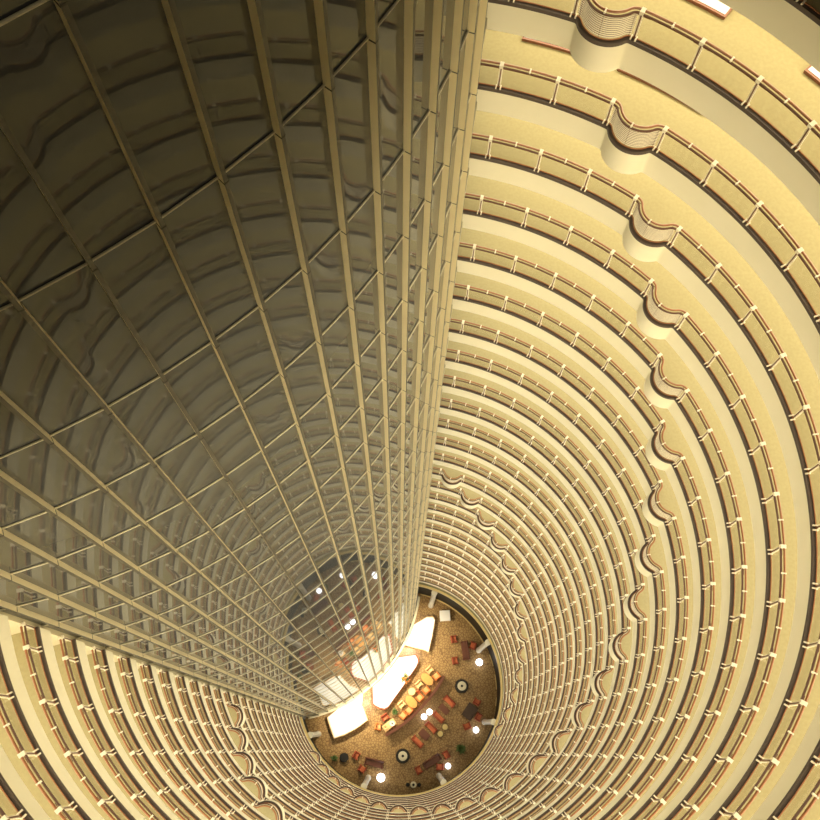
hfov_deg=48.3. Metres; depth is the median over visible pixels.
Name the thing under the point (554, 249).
fascia
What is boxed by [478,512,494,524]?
grille
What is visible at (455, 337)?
fascia
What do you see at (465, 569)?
fascia
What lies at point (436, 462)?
fascia
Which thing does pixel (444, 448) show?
fascia
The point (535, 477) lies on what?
fascia
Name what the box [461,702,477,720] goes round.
coffee table
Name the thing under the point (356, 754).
armchair
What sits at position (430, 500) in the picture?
fascia
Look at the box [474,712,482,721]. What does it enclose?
armchair
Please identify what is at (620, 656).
grille
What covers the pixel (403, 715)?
armchair
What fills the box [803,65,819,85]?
bench
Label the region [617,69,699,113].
bench
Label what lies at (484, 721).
column
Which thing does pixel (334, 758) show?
potted plant
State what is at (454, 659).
armchair
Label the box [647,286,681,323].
grille
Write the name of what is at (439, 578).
balustrade
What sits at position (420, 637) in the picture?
countertop
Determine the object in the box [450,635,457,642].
armchair
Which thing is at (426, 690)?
armchair
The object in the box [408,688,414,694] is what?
round table
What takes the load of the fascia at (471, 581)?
attached to the floor at (476, 581)
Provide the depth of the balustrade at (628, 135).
29.24 m
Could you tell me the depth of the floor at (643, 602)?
53.96 m
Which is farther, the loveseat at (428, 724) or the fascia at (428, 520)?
the loveseat at (428, 724)
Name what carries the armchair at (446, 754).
on the floor at (371, 743)
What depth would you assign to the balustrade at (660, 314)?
32.66 m
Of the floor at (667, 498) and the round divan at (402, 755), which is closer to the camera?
the floor at (667, 498)
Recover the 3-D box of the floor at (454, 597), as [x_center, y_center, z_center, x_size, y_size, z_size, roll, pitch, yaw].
[-0.951,36.323,120.399,33.592,0.001,34.277,1,70,0]
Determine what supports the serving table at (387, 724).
on the floor at (371, 743)
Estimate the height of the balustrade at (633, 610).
1.193 m
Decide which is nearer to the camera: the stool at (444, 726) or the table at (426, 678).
the stool at (444, 726)
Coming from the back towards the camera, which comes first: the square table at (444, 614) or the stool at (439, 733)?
the square table at (444, 614)
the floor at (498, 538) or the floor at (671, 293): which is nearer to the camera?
the floor at (671, 293)
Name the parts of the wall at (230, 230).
glass pane, glass pane, glass pane, glass pane, glass pane, glass pane, glass pane, glass pane, glass pane, glass pane, glass pane, glass pane, glass pane, glass pane, glass pane, glass pane, glass pane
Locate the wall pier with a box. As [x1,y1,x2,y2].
[0,611,299,716]
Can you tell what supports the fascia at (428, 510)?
attached to the floor at (498, 538)
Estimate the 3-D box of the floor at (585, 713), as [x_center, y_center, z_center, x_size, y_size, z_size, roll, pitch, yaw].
[-0.236,14.842,62.562,33.592,0.001,34.277,1,70,0]
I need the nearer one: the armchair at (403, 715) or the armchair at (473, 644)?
the armchair at (403, 715)
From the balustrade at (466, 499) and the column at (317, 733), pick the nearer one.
the balustrade at (466, 499)
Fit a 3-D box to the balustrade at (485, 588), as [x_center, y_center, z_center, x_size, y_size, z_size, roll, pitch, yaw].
[-0.827,29.379,101.730,26.584,1.193,27.105,1,70,0]
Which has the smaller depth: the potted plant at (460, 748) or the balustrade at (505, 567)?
the balustrade at (505, 567)
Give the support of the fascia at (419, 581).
attached to the floor at (421, 577)
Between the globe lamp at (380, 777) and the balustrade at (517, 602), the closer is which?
the balustrade at (517, 602)
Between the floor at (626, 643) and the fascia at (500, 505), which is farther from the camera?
the fascia at (500, 505)
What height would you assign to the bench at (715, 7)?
0.125 m
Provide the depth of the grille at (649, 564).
48.22 m
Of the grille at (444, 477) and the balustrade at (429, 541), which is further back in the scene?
the balustrade at (429, 541)
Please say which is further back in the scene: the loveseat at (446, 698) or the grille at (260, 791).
the loveseat at (446, 698)
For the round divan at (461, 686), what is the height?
1.060 m
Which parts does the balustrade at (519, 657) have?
handrail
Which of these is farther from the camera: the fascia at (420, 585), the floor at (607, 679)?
the fascia at (420, 585)
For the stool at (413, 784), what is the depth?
123.05 m
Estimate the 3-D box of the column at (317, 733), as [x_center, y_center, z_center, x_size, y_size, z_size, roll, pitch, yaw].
[-12.770,43.275,122.051,1.346,7.424,0.840,-26,72,-10]
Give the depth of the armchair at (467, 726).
125.71 m
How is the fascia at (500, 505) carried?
attached to the floor at (450, 472)
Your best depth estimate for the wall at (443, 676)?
125.64 m
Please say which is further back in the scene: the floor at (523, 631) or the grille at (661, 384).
the floor at (523, 631)
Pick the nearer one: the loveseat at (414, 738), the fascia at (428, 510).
the fascia at (428, 510)
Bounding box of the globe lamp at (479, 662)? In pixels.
[476,659,482,665]
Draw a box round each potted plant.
[330,755,337,760]
[455,744,465,753]
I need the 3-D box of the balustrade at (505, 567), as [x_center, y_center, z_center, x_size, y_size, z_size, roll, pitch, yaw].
[1.462,24.521,83.019,20.992,1.193,27.210,39,74,13]
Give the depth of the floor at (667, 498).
46.28 m
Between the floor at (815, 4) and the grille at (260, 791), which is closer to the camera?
the floor at (815, 4)
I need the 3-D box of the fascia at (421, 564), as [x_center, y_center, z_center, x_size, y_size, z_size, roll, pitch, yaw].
[-0.869,31.109,106.403,26.063,1.102,26.594,1,70,0]
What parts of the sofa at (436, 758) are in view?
backrest, seat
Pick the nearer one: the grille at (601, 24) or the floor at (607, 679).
the grille at (601, 24)
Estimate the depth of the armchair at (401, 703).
126.58 m
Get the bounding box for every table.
[382,718,396,731]
[406,696,416,707]
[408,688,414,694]
[418,728,430,740]
[421,673,432,684]
[438,703,449,714]
[439,610,450,621]
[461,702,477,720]
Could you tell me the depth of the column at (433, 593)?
127.75 m
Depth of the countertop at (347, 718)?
125.22 m
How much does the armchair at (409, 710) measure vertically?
0.790 m
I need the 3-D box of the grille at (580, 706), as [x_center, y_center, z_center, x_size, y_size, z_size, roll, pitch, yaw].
[11.300,19.944,60.215,0.505,0.980,1.688,24,71,8]
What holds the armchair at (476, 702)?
on the floor at (371, 743)
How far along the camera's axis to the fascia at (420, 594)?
131.00 m
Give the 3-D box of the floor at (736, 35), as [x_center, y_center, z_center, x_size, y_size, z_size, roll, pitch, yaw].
[0.254,0.094,22.853,33.592,0.001,34.277,1,70,0]
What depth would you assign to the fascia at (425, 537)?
92.19 m
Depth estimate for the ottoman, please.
124.09 m
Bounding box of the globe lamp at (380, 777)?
[377,773,384,781]
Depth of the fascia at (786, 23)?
23.19 m
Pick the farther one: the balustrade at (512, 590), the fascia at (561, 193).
the balustrade at (512, 590)
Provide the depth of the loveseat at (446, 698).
126.78 m
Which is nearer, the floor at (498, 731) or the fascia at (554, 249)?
the fascia at (554, 249)
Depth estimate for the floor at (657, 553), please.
50.27 m
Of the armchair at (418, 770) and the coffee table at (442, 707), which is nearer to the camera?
the armchair at (418, 770)
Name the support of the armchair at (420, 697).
on the floor at (371, 743)
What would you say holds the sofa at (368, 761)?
on the floor at (371, 743)
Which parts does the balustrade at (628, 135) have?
post, post, post, post, post, post, post, post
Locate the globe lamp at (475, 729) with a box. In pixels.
[473,727,478,732]
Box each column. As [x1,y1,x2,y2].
[308,731,320,737]
[361,775,370,788]
[428,590,436,607]
[436,773,446,784]
[476,639,489,652]
[482,719,495,724]
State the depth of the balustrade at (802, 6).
22.42 m
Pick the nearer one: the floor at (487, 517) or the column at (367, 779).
the floor at (487, 517)
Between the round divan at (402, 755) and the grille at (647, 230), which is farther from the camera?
the round divan at (402, 755)
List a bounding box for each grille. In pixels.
[241,779,262,798]
[442,472,461,482]
[461,492,479,502]
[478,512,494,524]
[576,703,590,726]
[578,0,637,37]
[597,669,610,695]
[610,107,659,147]
[615,631,627,660]
[631,588,642,618]
[632,203,674,240]
[643,539,658,572]
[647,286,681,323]
[651,486,670,520]
[654,360,682,396]
[655,426,679,461]
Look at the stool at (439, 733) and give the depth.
125.31 m
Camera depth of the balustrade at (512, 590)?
85.87 m
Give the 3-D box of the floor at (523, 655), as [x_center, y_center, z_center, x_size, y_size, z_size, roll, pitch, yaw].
[-0.683,28.250,98.662,33.592,0.001,34.277,1,70,0]
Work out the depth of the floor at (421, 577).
119.31 m
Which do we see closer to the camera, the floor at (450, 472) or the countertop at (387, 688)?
the floor at (450, 472)
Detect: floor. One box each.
[0,29,819,819]
[0,110,819,819]
[11,175,797,819]
[53,228,754,819]
[87,272,720,819]
[115,309,692,819]
[138,340,669,819]
[158,368,649,819]
[174,392,632,819]
[189,413,617,819]
[202,432,603,819]
[215,449,592,819]
[225,464,581,819]
[234,478,572,819]
[242,490,563,819]
[249,502,556,819]
[255,512,549,816]
[262,521,542,814]
[267,530,536,812]
[272,538,530,808]
[277,546,526,802]
[281,553,521,794]
[286,560,517,784]
[289,566,513,774]
[294,572,509,763]
[296,577,506,763]
[300,582,502,729]
[305,593,496,794]
[524,0,819,170]
[806,0,819,11]
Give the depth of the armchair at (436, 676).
127.97 m
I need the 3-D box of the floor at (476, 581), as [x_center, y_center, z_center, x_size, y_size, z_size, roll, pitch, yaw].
[-0.727,29.591,102.272,33.592,0.001,34.277,1,70,0]
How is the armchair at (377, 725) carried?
on the floor at (371, 743)
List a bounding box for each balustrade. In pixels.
[0,59,819,819]
[0,133,819,819]
[18,193,786,819]
[58,242,746,819]
[90,283,715,819]
[117,318,688,819]
[139,348,666,819]
[158,375,646,819]
[175,398,630,819]
[189,418,615,819]
[202,436,602,819]
[213,452,591,819]
[223,467,581,819]
[232,480,572,819]
[241,492,563,819]
[248,503,556,819]
[255,513,549,818]
[261,523,542,814]
[267,531,536,812]
[272,539,531,809]
[277,547,526,807]
[281,554,521,804]
[285,560,517,802]
[289,566,513,801]
[293,572,509,799]
[296,577,506,797]
[488,0,819,183]
[785,0,819,25]
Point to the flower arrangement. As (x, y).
(405, 677)
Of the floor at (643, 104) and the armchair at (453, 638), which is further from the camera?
the armchair at (453, 638)
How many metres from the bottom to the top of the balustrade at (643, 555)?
1.193 m
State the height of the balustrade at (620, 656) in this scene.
1.193 m
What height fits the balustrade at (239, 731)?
1.193 m
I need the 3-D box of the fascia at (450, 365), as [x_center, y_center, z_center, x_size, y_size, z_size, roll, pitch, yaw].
[1.866,11.474,47.993,20.565,1.102,26.690,39,74,13]
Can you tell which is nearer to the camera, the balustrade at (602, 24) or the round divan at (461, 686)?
the balustrade at (602, 24)
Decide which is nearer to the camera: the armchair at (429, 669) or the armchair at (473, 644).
the armchair at (429, 669)
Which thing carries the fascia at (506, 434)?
attached to the floor at (626, 643)
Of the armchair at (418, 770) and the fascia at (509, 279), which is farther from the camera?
the armchair at (418, 770)
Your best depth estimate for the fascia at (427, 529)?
88.66 m
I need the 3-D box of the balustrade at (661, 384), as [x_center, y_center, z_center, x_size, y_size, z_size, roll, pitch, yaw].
[2.042,7.091,36.090,20.992,1.193,27.210,39,74,13]
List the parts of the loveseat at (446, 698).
seat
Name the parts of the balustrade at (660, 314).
post, post, post, post, post, post, post, post, post, post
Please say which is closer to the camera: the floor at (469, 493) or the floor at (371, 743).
the floor at (469, 493)
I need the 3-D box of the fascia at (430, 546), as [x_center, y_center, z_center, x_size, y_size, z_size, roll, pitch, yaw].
[1.286,28.904,94.923,20.565,1.102,26.690,39,74,13]
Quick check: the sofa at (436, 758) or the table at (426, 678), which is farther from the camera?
the table at (426, 678)
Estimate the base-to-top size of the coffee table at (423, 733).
0.420 m
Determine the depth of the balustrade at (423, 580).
115.68 m
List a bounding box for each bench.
[522,36,570,53]
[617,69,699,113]
[686,0,732,19]
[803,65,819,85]
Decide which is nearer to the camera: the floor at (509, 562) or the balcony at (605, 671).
the balcony at (605, 671)
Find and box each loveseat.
[411,735,423,748]
[424,721,436,734]
[432,710,444,723]
[443,695,455,707]
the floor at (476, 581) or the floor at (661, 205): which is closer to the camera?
the floor at (661, 205)
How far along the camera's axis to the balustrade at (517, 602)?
89.43 m
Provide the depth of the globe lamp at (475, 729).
124.88 m
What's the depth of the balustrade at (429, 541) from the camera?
93.30 m
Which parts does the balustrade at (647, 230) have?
post, post, post, post, post, post, post, post, post, post, post, post, post, post, post, post, post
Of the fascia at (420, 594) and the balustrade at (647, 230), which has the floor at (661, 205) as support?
the balustrade at (647, 230)
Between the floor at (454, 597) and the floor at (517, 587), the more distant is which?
the floor at (454, 597)
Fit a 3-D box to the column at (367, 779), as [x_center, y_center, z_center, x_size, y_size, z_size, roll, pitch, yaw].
[-5.765,48.806,120.074,0.840,7.442,1.700,19,71,6]
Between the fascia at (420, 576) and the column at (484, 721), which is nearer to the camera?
the fascia at (420, 576)
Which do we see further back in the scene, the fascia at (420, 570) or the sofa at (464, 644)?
the sofa at (464, 644)
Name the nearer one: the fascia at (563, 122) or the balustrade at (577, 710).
the fascia at (563, 122)
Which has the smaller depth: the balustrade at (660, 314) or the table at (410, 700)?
the balustrade at (660, 314)
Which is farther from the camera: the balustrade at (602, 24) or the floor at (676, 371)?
the floor at (676, 371)
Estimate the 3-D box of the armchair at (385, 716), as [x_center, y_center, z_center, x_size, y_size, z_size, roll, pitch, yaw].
[-3.437,42.328,126.057,0.990,0.790,0.880,-32,73,-12]
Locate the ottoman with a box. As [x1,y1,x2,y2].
[339,753,348,761]
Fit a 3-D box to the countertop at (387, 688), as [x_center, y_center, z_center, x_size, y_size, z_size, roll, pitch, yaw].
[-2.036,37.866,127.523,6.460,1.180,7.480,1,70,0]
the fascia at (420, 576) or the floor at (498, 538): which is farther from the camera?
the fascia at (420, 576)
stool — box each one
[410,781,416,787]
[437,731,442,736]
[442,724,447,729]
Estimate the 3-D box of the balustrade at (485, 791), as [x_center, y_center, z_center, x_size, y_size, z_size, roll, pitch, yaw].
[1.552,21.839,75.799,20.992,1.193,27.210,39,74,13]
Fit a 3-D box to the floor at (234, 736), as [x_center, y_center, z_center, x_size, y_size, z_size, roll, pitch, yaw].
[-0.281,16.183,66.172,33.592,0.001,34.277,1,70,0]
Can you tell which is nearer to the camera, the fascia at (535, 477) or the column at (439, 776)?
the fascia at (535, 477)
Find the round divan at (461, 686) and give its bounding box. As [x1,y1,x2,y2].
[455,679,467,692]
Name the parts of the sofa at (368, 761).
seat, backrest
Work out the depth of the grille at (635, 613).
51.15 m
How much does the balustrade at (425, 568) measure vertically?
1.193 m
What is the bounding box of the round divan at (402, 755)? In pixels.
[396,749,409,762]
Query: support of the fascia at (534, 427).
attached to the floor at (643, 602)
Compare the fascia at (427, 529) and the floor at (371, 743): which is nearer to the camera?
the fascia at (427, 529)
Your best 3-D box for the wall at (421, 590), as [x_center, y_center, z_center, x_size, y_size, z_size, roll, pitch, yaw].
[-1.083,37.740,124.255,26.561,7.418,27.103,1,70,0]
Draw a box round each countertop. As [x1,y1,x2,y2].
[327,694,367,738]
[372,654,418,709]
[405,617,434,652]
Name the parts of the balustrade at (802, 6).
rail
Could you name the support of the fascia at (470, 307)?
attached to the floor at (673, 437)
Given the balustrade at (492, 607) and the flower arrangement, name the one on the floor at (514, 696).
the balustrade at (492, 607)
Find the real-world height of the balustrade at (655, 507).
1.193 m
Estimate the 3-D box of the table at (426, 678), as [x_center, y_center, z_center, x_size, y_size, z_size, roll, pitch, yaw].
[2.375,37.649,127.957,1.960,0.620,1.200,41,74,13]
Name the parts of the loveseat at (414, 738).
seat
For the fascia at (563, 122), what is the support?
attached to the floor at (643, 104)
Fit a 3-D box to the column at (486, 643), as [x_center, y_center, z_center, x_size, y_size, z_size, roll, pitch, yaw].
[10.107,32.613,126.288,1.553,7.435,0.840,-24,72,-9]
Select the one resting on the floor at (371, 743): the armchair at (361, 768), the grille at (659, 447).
the armchair at (361, 768)
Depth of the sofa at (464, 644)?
129.19 m
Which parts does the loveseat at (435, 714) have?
seat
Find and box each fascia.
[0,89,819,819]
[0,158,810,819]
[40,214,765,819]
[76,260,729,819]
[106,299,700,819]
[130,332,675,819]
[151,361,654,819]
[169,386,636,819]
[184,408,620,819]
[198,427,607,819]
[209,444,595,819]
[220,460,584,819]
[229,474,574,819]
[238,487,566,819]
[246,498,558,819]
[253,509,551,818]
[259,519,544,815]
[265,528,538,812]
[270,536,532,809]
[275,544,527,807]
[280,551,523,805]
[284,558,518,803]
[288,564,514,801]
[292,570,510,799]
[295,576,507,798]
[299,581,503,796]
[300,584,502,796]
[420,594,483,642]
[486,2,819,225]
[718,0,819,72]
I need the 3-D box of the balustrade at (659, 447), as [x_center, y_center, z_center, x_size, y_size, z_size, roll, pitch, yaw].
[1.998,8.431,39.700,20.992,1.193,27.210,39,74,13]
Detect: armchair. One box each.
[352,750,360,759]
[358,764,366,773]
[374,722,381,730]
[380,713,388,721]
[397,700,405,708]
[399,711,407,720]
[404,706,413,714]
[414,765,422,774]
[415,680,423,688]
[415,693,424,702]
[421,685,430,694]
[425,666,433,674]
[432,672,440,680]
[436,763,443,769]
[441,750,450,759]
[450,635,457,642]
[451,656,458,664]
[463,722,471,729]
[469,641,476,649]
[472,697,480,706]
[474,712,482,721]
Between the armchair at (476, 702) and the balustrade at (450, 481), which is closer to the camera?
the balustrade at (450, 481)
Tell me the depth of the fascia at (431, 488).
74.48 m
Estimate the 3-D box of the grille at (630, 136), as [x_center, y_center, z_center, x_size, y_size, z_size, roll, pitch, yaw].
[7.204,-9.058,29.851,1.688,0.980,0.505,32,73,11]
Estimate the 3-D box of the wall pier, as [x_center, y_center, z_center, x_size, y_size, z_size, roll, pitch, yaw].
[-15.403,19.958,64.006,3.609,117.582,1.331,1,70,0]
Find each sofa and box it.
[364,757,383,769]
[422,753,442,770]
[460,640,469,660]
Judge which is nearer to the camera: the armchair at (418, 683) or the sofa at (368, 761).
the sofa at (368, 761)
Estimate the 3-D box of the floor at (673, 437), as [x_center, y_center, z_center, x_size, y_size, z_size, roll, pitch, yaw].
[0.031,6.798,40.902,33.592,0.001,34.277,1,70,0]
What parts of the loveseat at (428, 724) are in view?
seat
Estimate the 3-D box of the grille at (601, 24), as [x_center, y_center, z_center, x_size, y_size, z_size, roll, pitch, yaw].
[5.624,-11.283,26.549,1.688,0.980,0.505,25,71,8]
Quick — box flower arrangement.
[401,672,409,683]
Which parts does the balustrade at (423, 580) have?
handrail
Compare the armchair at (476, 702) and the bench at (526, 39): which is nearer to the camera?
the bench at (526, 39)
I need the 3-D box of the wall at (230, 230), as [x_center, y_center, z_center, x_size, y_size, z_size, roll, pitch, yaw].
[-5.891,11.032,67.128,16.047,133.000,18.287,1,70,0]
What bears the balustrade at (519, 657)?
on the floor at (523, 655)
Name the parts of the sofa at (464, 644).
seat, backrest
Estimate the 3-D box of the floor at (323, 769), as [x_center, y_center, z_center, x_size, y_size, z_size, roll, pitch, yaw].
[-0.817,32.272,109.492,33.592,0.001,34.277,1,70,0]
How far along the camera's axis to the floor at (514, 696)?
108.08 m
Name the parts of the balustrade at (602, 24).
post, post, post, rail, handrail, post, post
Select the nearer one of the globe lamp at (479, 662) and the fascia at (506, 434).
the fascia at (506, 434)
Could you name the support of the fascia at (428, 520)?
attached to the floor at (509, 562)
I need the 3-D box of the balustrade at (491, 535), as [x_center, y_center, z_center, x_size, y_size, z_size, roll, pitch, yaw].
[1.507,23.180,79.409,20.992,1.193,27.210,39,74,13]
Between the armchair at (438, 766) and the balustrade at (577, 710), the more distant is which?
the armchair at (438, 766)
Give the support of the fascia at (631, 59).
attached to the floor at (736, 35)
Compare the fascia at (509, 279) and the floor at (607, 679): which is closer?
the fascia at (509, 279)
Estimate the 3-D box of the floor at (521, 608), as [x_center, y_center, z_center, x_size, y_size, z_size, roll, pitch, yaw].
[-0.593,25.569,91.442,33.592,0.001,34.277,1,70,0]
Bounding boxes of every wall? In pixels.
[0,0,487,718]
[303,587,499,794]
[385,675,444,736]
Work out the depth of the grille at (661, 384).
39.20 m
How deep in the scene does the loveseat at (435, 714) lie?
126.08 m

